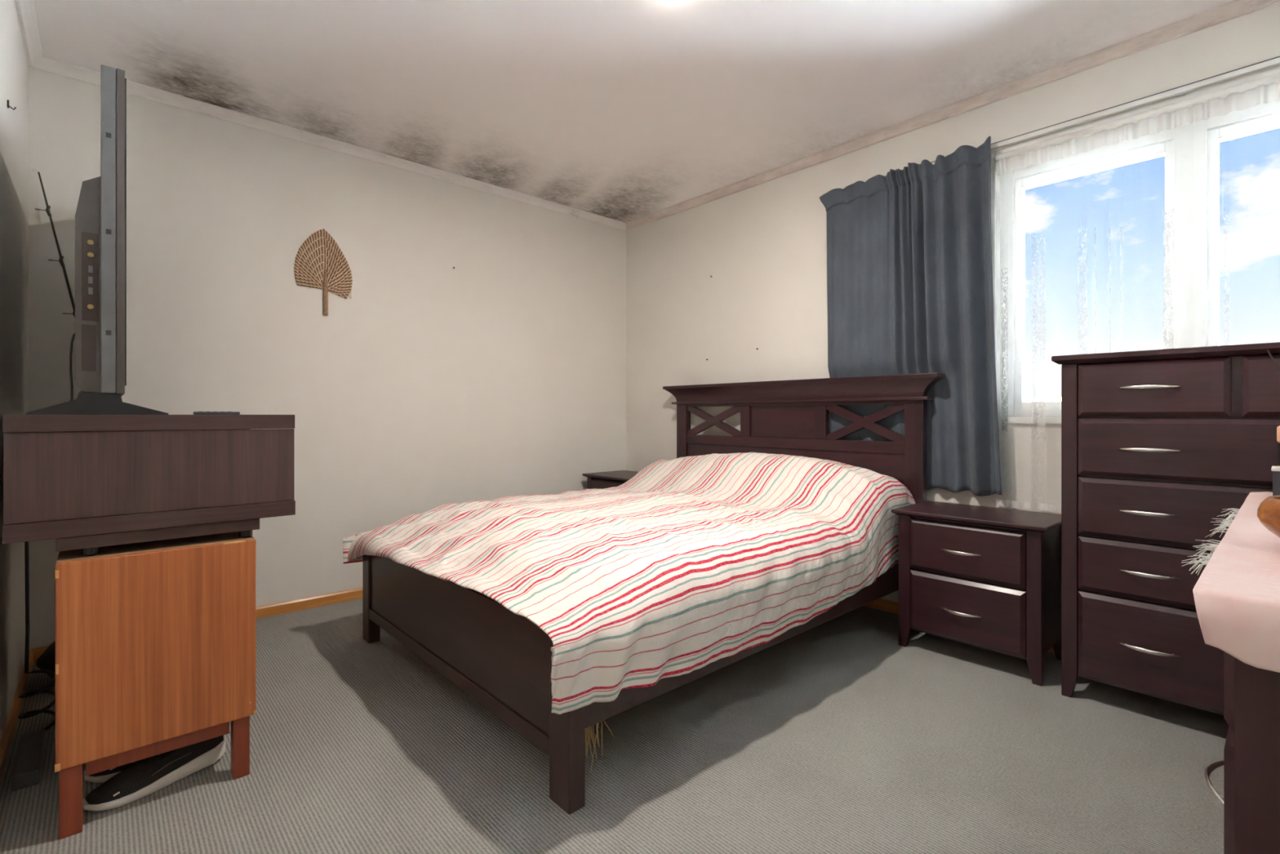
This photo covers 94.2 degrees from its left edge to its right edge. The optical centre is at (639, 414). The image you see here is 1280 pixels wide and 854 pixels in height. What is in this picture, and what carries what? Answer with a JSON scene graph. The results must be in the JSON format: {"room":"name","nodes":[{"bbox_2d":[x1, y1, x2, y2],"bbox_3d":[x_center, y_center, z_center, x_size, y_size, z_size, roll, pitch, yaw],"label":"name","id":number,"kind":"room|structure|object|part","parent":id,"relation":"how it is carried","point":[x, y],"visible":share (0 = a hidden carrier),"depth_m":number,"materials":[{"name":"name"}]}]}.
{"room":"bedroom","nodes":[
{"label":"bedroom","id":0,"kind":"room"},
{"bbox_2d":[0,0,28,741],"bbox_3d":[-1.221,-0.220,0.910,0.160,2.420,3.805,0,0,-42],"label":"wall","id":1,"kind":"structure","parent":0,"point":[14,66],"depth_m":1.94,"materials":[{"name":"beige paint"}]},
{"bbox_2d":[7,99,16,110],"bbox_3d":[-1.939,-0.954,1.835,0.020,0.026,0.012,0,0,-42],"label":"wall hook","id":2,"kind":"object","parent":1,"relation":"attached to","point":[8,105],"visible":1,"depth_m":1.83,"materials":[{"name":"metal"}]},
{"bbox_2d":[0,648,33,784],"bbox_3d":[-1.157,0.963,0.969,0.014,0.054,3.805,0,0,-42],"label":"baseboard","id":3,"kind":"structure","parent":1,"relation":"attached to","point":[7,735],"depth_m":1.85,"materials":[{"name":"brown wood"}]},
{"bbox_2d":[14,0,42,66],"bbox_3d":[-1.146,-1.409,0.978,0.042,0.042,3.805,0,0,-42],"label":"trim","id":4,"kind":"structure","parent":1,"relation":"attached to","point":[26,11],"depth_m":2.17,"materials":[{"name":"white paint"}]},
{"bbox_2d":[28,66,626,648],"bbox_3d":[-1.325,-0.220,3.492,3.475,2.420,0.160,0,0,-42],"label":"wall","id":5,"kind":"structure","parent":0,"point":[501,372],"depth_m":3.14,"materials":[{"name":"beige paint"}]},
{"bbox_2d":[31,587,362,662],"bbox_3d":[-1.267,0.963,3.428,3.155,0.054,0.014,0,0,-42],"label":"baseboard","id":6,"kind":"structure","parent":5,"relation":"attached to","point":[266,611],"depth_m":3.02,"materials":[{"name":"brown wood"}]},
{"bbox_2d":[293,228,352,315],"bbox_3d":[-1.639,-0.742,3.088,0.276,0.449,0.025,0,0,-42],"label":"fan","id":7,"kind":"object","parent":5,"relation":"attached to","point":[300,275],"visible":1,"depth_m":3.08,"materials":[{"name":"brown wicker"}]},
{"bbox_3d":[-1.635,-0.637,3.092,0.023,0.238,0.023,0,0,-20],"label":"stem","id":8,"kind":"part","parent":7,"relation":"part of","materials":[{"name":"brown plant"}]},
{"bbox_2d":[28,55,626,231],"bbox_3d":[-1.257,-1.409,3.417,3.155,0.042,0.042,0,0,-42],"label":"trim","id":9,"kind":"structure","parent":5,"relation":"attached to","point":[48,64],"depth_m":3.01,"materials":[{"name":"beige paint"}]},
{"bbox_2d":[0,598,1228,853],"bbox_3d":[0.007,1.090,2.024,3.475,0.200,4.125,0,0,-42],"label":"floor","id":10,"kind":"structure","parent":0,"point":[836,735],"depth_m":1.67,"materials":[{"name":"carpet"}]},
{"bbox_2d":[11,541,55,791],"bbox_3d":[-1.795,0.660,1.767,0.089,0.660,0.505,0,0,-42],"label":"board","id":11,"kind":"object","parent":10,"relation":"on","point":[28,766],"visible":0.91,"depth_m":1.75,"materials":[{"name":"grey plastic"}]},
{"bbox_2d":[35,640,55,678],"bbox_3d":[-2.043,0.856,2.308,0.420,0.268,0.324,0,0,-42],"label":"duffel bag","id":12,"kind":"object","parent":10,"relation":"on","point":[46,660],"visible":0.06,"depth_m":2.15,"materials":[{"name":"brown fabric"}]},
{"bbox_2d":[32,168,75,317],"bbox_3d":[-2.234,0.008,2.466,0.412,1.968,0.033,0,0,-36],"label":"antenna","id":13,"kind":"object","parent":10,"relation":"on","point":[60,260],"visible":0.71,"depth_m":2.40,"materials":[{"name":"black plastic"}]},
{"bbox_2d":[84,760,136,782],"bbox_3d":[-1.383,0.935,1.702,0.104,0.106,0.305,0,0,45],"label":"shoe","id":14,"kind":"object","parent":10,"relation":"on","point":[102,776],"visible":0.06,"depth_m":1.59,"materials":[{"name":"black fabric"}]},
{"bbox_2d":[83,734,226,811],"bbox_3d":[-1.294,0.935,1.599,0.104,0.106,0.305,0,0,35],"label":"shoe","id":15,"kind":"object","parent":10,"relation":"on","point":[144,777],"visible":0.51,"depth_m":1.56,"materials":[{"name":"black fabric"}]},
{"bbox_2d":[54,531,256,839],"bbox_3d":[-1.472,0.667,1.816,0.417,0.646,0.816,0,0,-42],"label":"base cabinet","id":16,"kind":"object","parent":10,"relation":"on","point":[156,641],"visible":0.89,"depth_m":1.49,"materials":[{"name":"brown wood"}]},
{"bbox_3d":[-1.353,0.909,1.414,0.040,0.162,0.046,0,0,-42],"label":"leg","id":17,"kind":"part","parent":16,"relation":"part of","materials":[{"name":"brown wood"}]},
{"bbox_2d":[2,414,295,555],"bbox_3d":[-1.639,0.172,1.997,0.581,0.343,1.268,0,0,-42],"label":"tv stand","id":18,"kind":"object","parent":16,"relation":"on","point":[86,482],"visible":0.99,"depth_m":1.50,"materials":[{"name":"laminate"}]},
{"bbox_2d":[25,64,168,414],"bbox_3d":[-1.754,-0.421,1.935,0.258,0.843,1.372,0,0,-42],"label":"television","id":19,"kind":"object","parent":18,"relation":"on","point":[100,335],"visible":1,"depth_m":1.43,"materials":[{"name":"grey plastic"}]},
{"bbox_3d":[-1.317,-0.330,1.425,0.029,0.210,0.005,0,0,-42],"label":"port panel","id":20,"kind":"part","parent":19,"relation":"part of","materials":[{"name":"black plastic"}]},
{"bbox_2d":[88,287,93,294],"bbox_3d":[-1.315,-0.296,1.423,0.008,0.016,0.002,0,0,-42],"label":"socket","id":21,"kind":"object","parent":19,"relation":"attached to","point":[90,289],"depth_m":1.42,"materials":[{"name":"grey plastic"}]},
{"bbox_2d":[88,276,93,283],"bbox_3d":[-1.315,-0.322,1.423,0.008,0.016,0.002,0,0,-42],"label":"socket","id":22,"kind":"object","parent":19,"relation":"attached to","point":[90,278],"depth_m":1.42,"materials":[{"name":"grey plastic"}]},
{"bbox_2d":[88,265,93,272],"bbox_3d":[-1.315,-0.348,1.423,0.008,0.016,0.002,0,0,-42],"label":"socket","id":23,"kind":"object","parent":19,"relation":"attached to","point":[90,267],"depth_m":1.42,"materials":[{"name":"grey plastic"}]},
{"bbox_3d":[-1.223,0.144,1.538,0.578,0.207,0.022,0,0,-42],"label":"panel","id":24,"kind":"part","parent":18,"relation":"part of","materials":[{"name":"laminate"}]},
{"bbox_2d":[193,411,239,414],"bbox_3d":[-1.166,-0.004,1.639,0.100,0.009,0.050,0,0,-42],"label":"remote control","id":25,"kind":"object","parent":18,"relation":"on","point":[194,412],"visible":1,"depth_m":1.62,"materials":[{"name":"plastic"}]},
{"bbox_3d":[-1.479,0.353,1.810,0.395,0.018,0.779,0,0,-42],"label":"panel","id":26,"kind":"part","parent":16,"relation":"part of","materials":[{"name":"brown wood"}]},
{"bbox_3d":[-1.103,0.909,1.640,0.038,0.162,0.046,0,0,-42],"label":"leg","id":27,"kind":"part","parent":16,"relation":"part of","materials":[{"name":"brown wood"}]},
{"bbox_2d":[582,470,638,488],"bbox_3d":[-0.081,0.700,4.060,0.399,0.580,0.548,0,0,-42],"label":"bedside table","id":28,"kind":"object","parent":10,"relation":"on","point":[600,480],"visible":0.09,"depth_m":4.03,"materials":[{"name":"brown wood"}]},
{"bbox_3d":[-0.334,0.711,4.136,0.048,0.558,0.048,0,0,-42],"label":"leg","id":29,"kind":"part","parent":28,"relation":"part of","materials":[{"name":"brown wood"}]},
{"bbox_3d":[-0.197,0.541,3.955,0.032,0.207,0.400,0,0,-42],"label":"drawer","id":30,"kind":"part","parent":28,"relation":"part of","materials":[{"name":"brown wood"}]},
{"bbox_2d":[362,372,945,814],"bbox_3d":[0.064,0.400,2.723,2.039,1.180,1.771,0,0,-42],"label":"double bed","id":31,"kind":"object","parent":10,"relation":"on","point":[497,655],"visible":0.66,"depth_m":2.37,"materials":[{"name":"brown wood"}]},
{"bbox_3d":[-1.181,0.777,2.615,0.050,0.425,0.078,0,0,-42],"label":"leg","id":32,"kind":"part","parent":31,"relation":"part of","materials":[{"name":"brown wood"}]},
{"bbox_3d":[-0.686,0.860,2.068,0.045,0.044,1.398,0,0,-42],"label":"footboard rail","id":33,"kind":"part","parent":31,"relation":"part of","materials":[{"name":"brown wood"}]},
{"bbox_3d":[-0.685,0.697,2.070,0.034,0.286,1.398,0,0,-42],"label":"footboard","id":34,"kind":"part","parent":31,"relation":"part of","materials":[{"name":"brown wood"}]},
{"bbox_3d":[-0.186,0.777,1.518,0.050,0.425,0.088,0,0,-42],"label":"leg","id":35,"kind":"part","parent":31,"relation":"part of","materials":[{"name":"brown wood"}]},
{"bbox_2d":[584,720,613,772],"bbox_3d":[-0.104,0.866,1.635,0.262,0.177,0.087,0,0,-42],"label":"broom","id":36,"kind":"object","parent":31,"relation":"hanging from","point":[587,730],"visible":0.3,"depth_m":1.60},
{"bbox_3d":[0.290,0.459,3.953,0.044,1.062,0.088,0,0,-42],"label":"headboard post","id":37,"kind":"part","parent":31,"relation":"part of","materials":[{"name":"brown wood"}]},
{"bbox_3d":[0.570,0.713,2.167,1.941,0.165,0.028,0,0,-42],"label":"rail","id":38,"kind":"part","parent":31,"relation":"part of","materials":[{"name":"brown wood"}]},
{"bbox_3d":[0.812,0.040,3.385,0.022,0.184,0.430,0,0,-42],"label":"headboard panel","id":39,"kind":"part","parent":31,"relation":"part of","materials":[{"name":"brown wood"}]},
{"bbox_3d":[0.800,-0.062,3.390,0.036,0.020,1.431,0,0,-42],"label":"headboard rail","id":40,"kind":"part","parent":31,"relation":"part of","materials":[{"name":"brown wood"}]},
{"bbox_3d":[0.800,0.161,3.390,0.036,0.058,1.431,0,0,-42],"label":"headboard rail","id":41,"kind":"part","parent":31,"relation":"part of","materials":[{"name":"brown wood"}]},
{"bbox_3d":[0.802,0.440,3.392,0.026,0.500,1.431,0,0,-42],"label":"headboard panel","id":42,"kind":"part","parent":31,"relation":"part of","materials":[{"name":"brown wood"}]},
{"bbox_3d":[1.310,0.459,2.827,0.044,1.062,0.088,0,0,-42],"label":"headboard post","id":43,"kind":"part","parent":31,"relation":"part of","materials":[{"name":"brown wood"}]},
{"bbox_3d":[0.061,0.631,2.741,1.880,0.251,1.465,0,0,-42],"label":"mattress","id":44,"kind":"object","parent":31,"relation":"on","visible":0},
{"bbox_2d":[342,452,915,714],"bbox_3d":[0.012,0.482,2.681,2.055,0.550,1.665,0,0,-42],"label":"duvet","id":45,"kind":"object","parent":44,"relation":"on","point":[683,566],"visible":1,"depth_m":2.06,"materials":[{"name":"fabric"}]},
{"bbox_2d":[890,500,1061,686],"bbox_3d":[1.404,0.698,2.467,0.399,0.584,0.568,0,0,-42],"label":"bedside table","id":46,"kind":"object","parent":10,"relation":"on","point":[988,578],"visible":0.97,"depth_m":2.33,"materials":[{"name":"brown wood"}]},
{"bbox_3d":[1.143,0.709,2.551,0.048,0.562,0.048,0,0,-42],"label":"leg","id":47,"kind":"part","parent":46,"relation":"part of","materials":[{"name":"brown wood"}]},
{"bbox_3d":[1.262,0.784,2.349,0.030,0.012,0.146,0,0,-42],"label":"handle","id":48,"kind":"part","parent":46,"relation":"part of","materials":[{"name":"metal"}]},
{"bbox_3d":[1.262,0.545,2.349,0.030,0.012,0.146,0,0,-42],"label":"handle","id":49,"kind":"part","parent":46,"relation":"part of","materials":[{"name":"metal"}]},
{"bbox_3d":[1.289,0.779,2.362,0.032,0.245,0.424,0,0,-42],"label":"drawer","id":50,"kind":"part","parent":46,"relation":"part of","materials":[{"name":"brown wood"}]},
{"bbox_3d":[1.289,0.541,2.362,0.032,0.207,0.424,0,0,-42],"label":"drawer","id":51,"kind":"part","parent":46,"relation":"part of","materials":[{"name":"brown wood"}]},
{"bbox_3d":[1.308,0.671,2.380,0.018,0.487,0.428,0,0,-42],"label":"frame","id":52,"kind":"part","parent":46,"relation":"part of","materials":[{"name":"brown wood"}]},
{"bbox_3d":[1.463,0.709,2.199,0.048,0.562,0.048,0,0,-42],"label":"leg","id":53,"kind":"part","parent":46,"relation":"part of","materials":[{"name":"brown wood"}]},
{"bbox_3d":[1.583,0.661,2.299,0.264,0.467,0.016,0,0,-42],"label":"panel","id":54,"kind":"part","parent":46,"relation":"part of","materials":[{"name":"brown wood"}]},
{"bbox_3d":[1.694,0.709,2.409,0.048,0.562,0.048,0,0,-42],"label":"leg","id":55,"kind":"part","parent":46,"relation":"part of","materials":[{"name":"brown wood"}]},
{"bbox_2d":[1051,342,1279,715],"bbox_3d":[1.897,0.392,1.881,0.391,1.197,0.922,0,0,-42],"label":"dresser","id":56,"kind":"object","parent":10,"relation":"on","point":[1157,444],"visible":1,"depth_m":1.91,"materials":[{"name":"brown wood"}]},
{"bbox_3d":[1.520,0.406,2.098,0.046,1.167,0.046,0,0,-42],"label":"leg","id":57,"kind":"part","parent":56,"relation":"part of","materials":[{"name":"brown wood"}]},
{"bbox_3d":[1.784,0.512,1.778,0.032,0.180,0.776,0,0,-42],"label":"drawer","id":58,"kind":"part","parent":56,"relation":"part of","materials":[{"name":"brown wood"}]},
{"bbox_3d":[1.630,-0.089,1.906,0.030,0.012,0.148,0,0,-42],"label":"handle","id":59,"kind":"part","parent":56,"relation":"part of","materials":[{"name":"metal"}]},
{"bbox_3d":[1.630,0.756,1.906,0.030,0.012,0.148,0,0,-42],"label":"handle","id":60,"kind":"part","parent":56,"relation":"part of","materials":[{"name":"metal"}]},
{"bbox_3d":[1.630,0.514,1.906,0.030,0.012,0.148,0,0,-42],"label":"handle","id":61,"kind":"part","parent":56,"relation":"part of","materials":[{"name":"metal"}]},
{"bbox_3d":[1.630,0.317,1.906,0.030,0.012,0.148,0,0,-42],"label":"handle","id":62,"kind":"part","parent":56,"relation":"part of","materials":[{"name":"metal"}]},
{"bbox_3d":[1.630,0.113,1.906,0.030,0.012,0.148,0,0,-42],"label":"handle","id":63,"kind":"part","parent":56,"relation":"part of","materials":[{"name":"metal"}]},
{"bbox_3d":[1.784,0.760,1.778,0.032,0.296,0.776,0,0,-42],"label":"drawer","id":64,"kind":"part","parent":56,"relation":"part of","materials":[{"name":"brown wood"}]},
{"bbox_3d":[1.650,-0.085,1.927,0.032,0.181,0.376,0,0,-42],"label":"drawer","id":65,"kind":"part","parent":56,"relation":"part of","materials":[{"name":"brown wood"}]},
{"bbox_3d":[1.784,0.315,1.778,0.032,0.196,0.776,0,0,-42],"label":"drawer","id":66,"kind":"part","parent":56,"relation":"part of","materials":[{"name":"brown wood"}]},
{"bbox_3d":[1.804,0.369,1.796,0.018,1.092,0.782,0,0,-42],"label":"frame","id":67,"kind":"part","parent":56,"relation":"part of","materials":[{"name":"brown wood"}]},
{"bbox_3d":[1.784,0.111,1.778,0.032,0.193,0.776,0,0,-42],"label":"drawer","id":68,"kind":"part","parent":56,"relation":"part of","materials":[{"name":"brown wood"}]},
{"bbox_3d":[1.918,-0.085,1.630,0.032,0.181,0.376,0,0,-42],"label":"drawer","id":69,"kind":"part","parent":56,"relation":"part of","materials":[{"name":"brown wood"}]},
{"bbox_2d":[1204,651,1279,853],"bbox_3d":[1.327,0.603,0.999,1.377,0.775,0.479,0,0,-42],"label":"dresser","id":70,"kind":"object","parent":10,"relation":"on","point":[1251,799],"visible":0.56,"depth_m":0.69,"materials":[{"name":"brown wood"}]},
{"bbox_3d":[0.829,0.520,0.851,0.150,0.012,0.030,0,0,-42],"label":"handle","id":71,"kind":"part","parent":70,"relation":"part of","materials":[{"name":"metal"}]},
{"bbox_3d":[0.885,0.505,0.863,0.411,0.200,0.032,0,0,-42],"label":"drawer","id":72,"kind":"part","parent":70,"relation":"part of","materials":[{"name":"brown wood"}]},
{"bbox_3d":[0.885,0.325,0.863,0.411,0.140,0.032,0,0,-42],"label":"drawer","id":73,"kind":"part","parent":70,"relation":"part of","materials":[{"name":"brown wood"}]},
{"bbox_2d":[1181,491,1279,672],"bbox_3d":[1.291,0.242,0.995,1.376,0.075,0.485,0,0,-42],"label":"tablecloth","id":74,"kind":"object","parent":70,"relation":"on","point":[1237,593],"visible":0.87,"depth_m":0.70,"materials":[{"name":"pink fabric"}]},
{"bbox_2d":[1257,495,1279,537],"bbox_3d":[1.032,0.167,0.874,0.174,0.077,0.174,0,0,-42],"label":"wooden bowl","id":75,"kind":"object","parent":74,"relation":"on","point":[1268,510],"visible":1,"depth_m":0.90,"materials":[{"name":"brown wood"}]},
{"bbox_2d":[1266,349,1279,373],"bbox_3d":[1.589,0.022,1.379,0.086,0.366,0.188,0,0,-42],"label":"reed diffuser","id":76,"kind":"object","parent":74,"relation":"on","point":[1268,351],"visible":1,"depth_m":1.46,"materials":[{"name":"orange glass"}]},
{"bbox_2d":[1271,466,1279,495],"bbox_3d":[1.402,0.159,1.255,0.064,0.092,0.094,0,0,-42],"label":"box","id":77,"kind":"object","parent":74,"relation":"on","point":[1276,469],"visible":0.78,"depth_m":1.26,"materials":[{"name":"cardboard"}]},
{"bbox_3d":[1.402,0.117,1.255,0.064,0.007,0.094,0,0,-42],"label":"lid","id":78,"kind":"part","parent":77,"relation":"part of","materials":[{"name":"white paint"}]},
{"bbox_2d":[1276,425,1279,466],"bbox_3d":[1.477,0.101,1.330,0.074,0.208,0.074,0,0,-42],"label":"lotion bottle","id":79,"kind":"object","parent":77,"relation":"on","point":[1278,427],"visible":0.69,"depth_m":1.35,"materials":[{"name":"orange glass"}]},
{"bbox_3d":[0.727,0.616,0.694,0.046,0.749,0.046,0,0,-42],"label":"leg","id":80,"kind":"part","parent":70,"relation":"part of","materials":[{"name":"brown wood"}]},
{"bbox_2d":[33,0,1234,222],"bbox_3d":[0.007,-1.530,2.024,4.475,0.200,5.125,0,0,-42],"label":"ceiling","id":81,"kind":"structure","parent":0,"point":[625,111],"depth_m":2.44,"materials":[{"name":"paint"}]},
{"bbox_2d":[664,0,680,1],"bbox_3d":[0.112,-1.423,1.997,0.116,0.013,0.116,0,0,-42],"label":"recessed light","id":82,"kind":"object","parent":81,"relation":"in","point":[664,0],"visible":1,"depth_m":2.04,"materials":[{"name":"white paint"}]},
{"bbox_2d":[626,2,1279,602],"bbox_3d":[1.235,-0.220,3.137,0.160,2.420,3.805,0,0,-42],"label":"wall","id":83,"kind":"structure","parent":0,"point":[762,246],"depth_m":3.44,"materials":[{"name":"beige paint"}]},
{"bbox_2d":[626,0,1279,230],"bbox_3d":[1.160,-1.409,3.069,0.042,0.042,3.805,0,0,-42],"label":"trim","id":84,"kind":"structure","parent":83,"relation":"attached to","point":[1236,8],"depth_m":2.60,"materials":[{"name":"beige paint"}]},
{"bbox_2d":[863,598,1054,653],"bbox_3d":[1.170,0.963,3.079,0.014,0.054,3.805,0,0,-42],"label":"baseboard","id":85,"kind":"structure","parent":83,"relation":"attached to","point":[882,604],"depth_m":2.99,"materials":[{"name":"brown wood"}]},
{"bbox_2d":[842,56,1279,189],"bbox_3d":[1.731,-1.183,2.444,0.036,0.025,2.092,0,0,-42],"label":"track","id":86,"kind":"object","parent":83,"relation":"attached to","point":[1180,91],"visible":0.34,"depth_m":2.23,"materials":[{"name":"white paint"}]},
{"bbox_2d":[819,136,1001,496],"bbox_3d":[1.266,-0.427,2.887,0.100,1.570,0.889,0,0,-42],"label":"curtain","id":87,"kind":"object","parent":86,"relation":"hanging from","point":[909,272],"visible":0.84,"depth_m":2.79,"materials":[{"name":"grey fabric"}]},
{"bbox_3d":[1.728,-1.181,2.434,0.018,0.019,2.080,0,0,-42],"label":"rail","id":88,"kind":"part","parent":86,"relation":"part of","materials":[{"name":"white paint"}]},
{"bbox_2d":[991,67,1279,423],"bbox_3d":[2.034,-0.564,2.212,0.138,1.203,1.360,0,0,-42],"label":"window","id":89,"kind":"structure","parent":83,"relation":"in","point":[1190,152],"depth_m":2.25,"materials":[{"name":"white paint"}]},
{"bbox_3d":[2.007,0.024,2.187,0.063,0.028,1.320,0,0,-42],"label":"sill","id":90,"kind":"part","parent":89,"relation":"part of","materials":[{"name":"white paint"}]},
{"bbox_3d":[1.856,-0.532,2.455,0.045,1.015,0.530,0,0,-42],"label":"sash","id":91,"kind":"part","parent":89,"relation":"part of","materials":[{"name":"white paint"}]},
{"bbox_2d":[995,71,1279,161],"bbox_3d":[1.993,-1.122,2.132,0.038,0.033,1.286,0,0,-42],"label":"rod","id":92,"kind":"object","parent":89,"relation":"attached to","point":[1275,77],"visible":0.96,"depth_m":2.22,"materials":[{"name":"white paint"}]},
{"bbox_2d":[995,81,1279,512],"bbox_3d":[1.986,-0.352,2.131,0.038,1.509,1.275,0,0,-42],"label":"curtain","id":93,"kind":"object","parent":92,"relation":"hanging from","point":[1237,101],"visible":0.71,"depth_m":2.31,"materials":[{"name":"white fabric"}]},
{"bbox_3d":[1.990,-0.324,2.134,0.028,1.452,1.275,0,0,-42],"label":"net panel","id":94,"kind":"part","parent":93,"relation":"part of","materials":[{"name":"white fabric"}]},
{"bbox_3d":[2.274,-0.532,1.994,0.045,1.015,0.535,0,0,-42],"label":"sash","id":95,"kind":"part","parent":89,"relation":"part of","materials":[{"name":"white paint"}]},
{"label":"outside","id":96,"kind":"structure","parent":0,"visible":0},
{"bbox_3d":[10.996,1.740,14.538,150.000,0.300,120.000,0,0,-42],"label":"ground","id":97,"kind":"structure","parent":96,"visible":0},
{"bbox_2d":[1053,394,1061,401],"bbox_3d":[7.668,0.542,9.979,1.855,2.112,1.926,0,0,-42],"label":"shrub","id":98,"kind":"object","parent":97,"relation":"on","point":[1059,397],"visible":0.02,"depth_m":10.35,"materials":[{"name":"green plant"}]}
]}

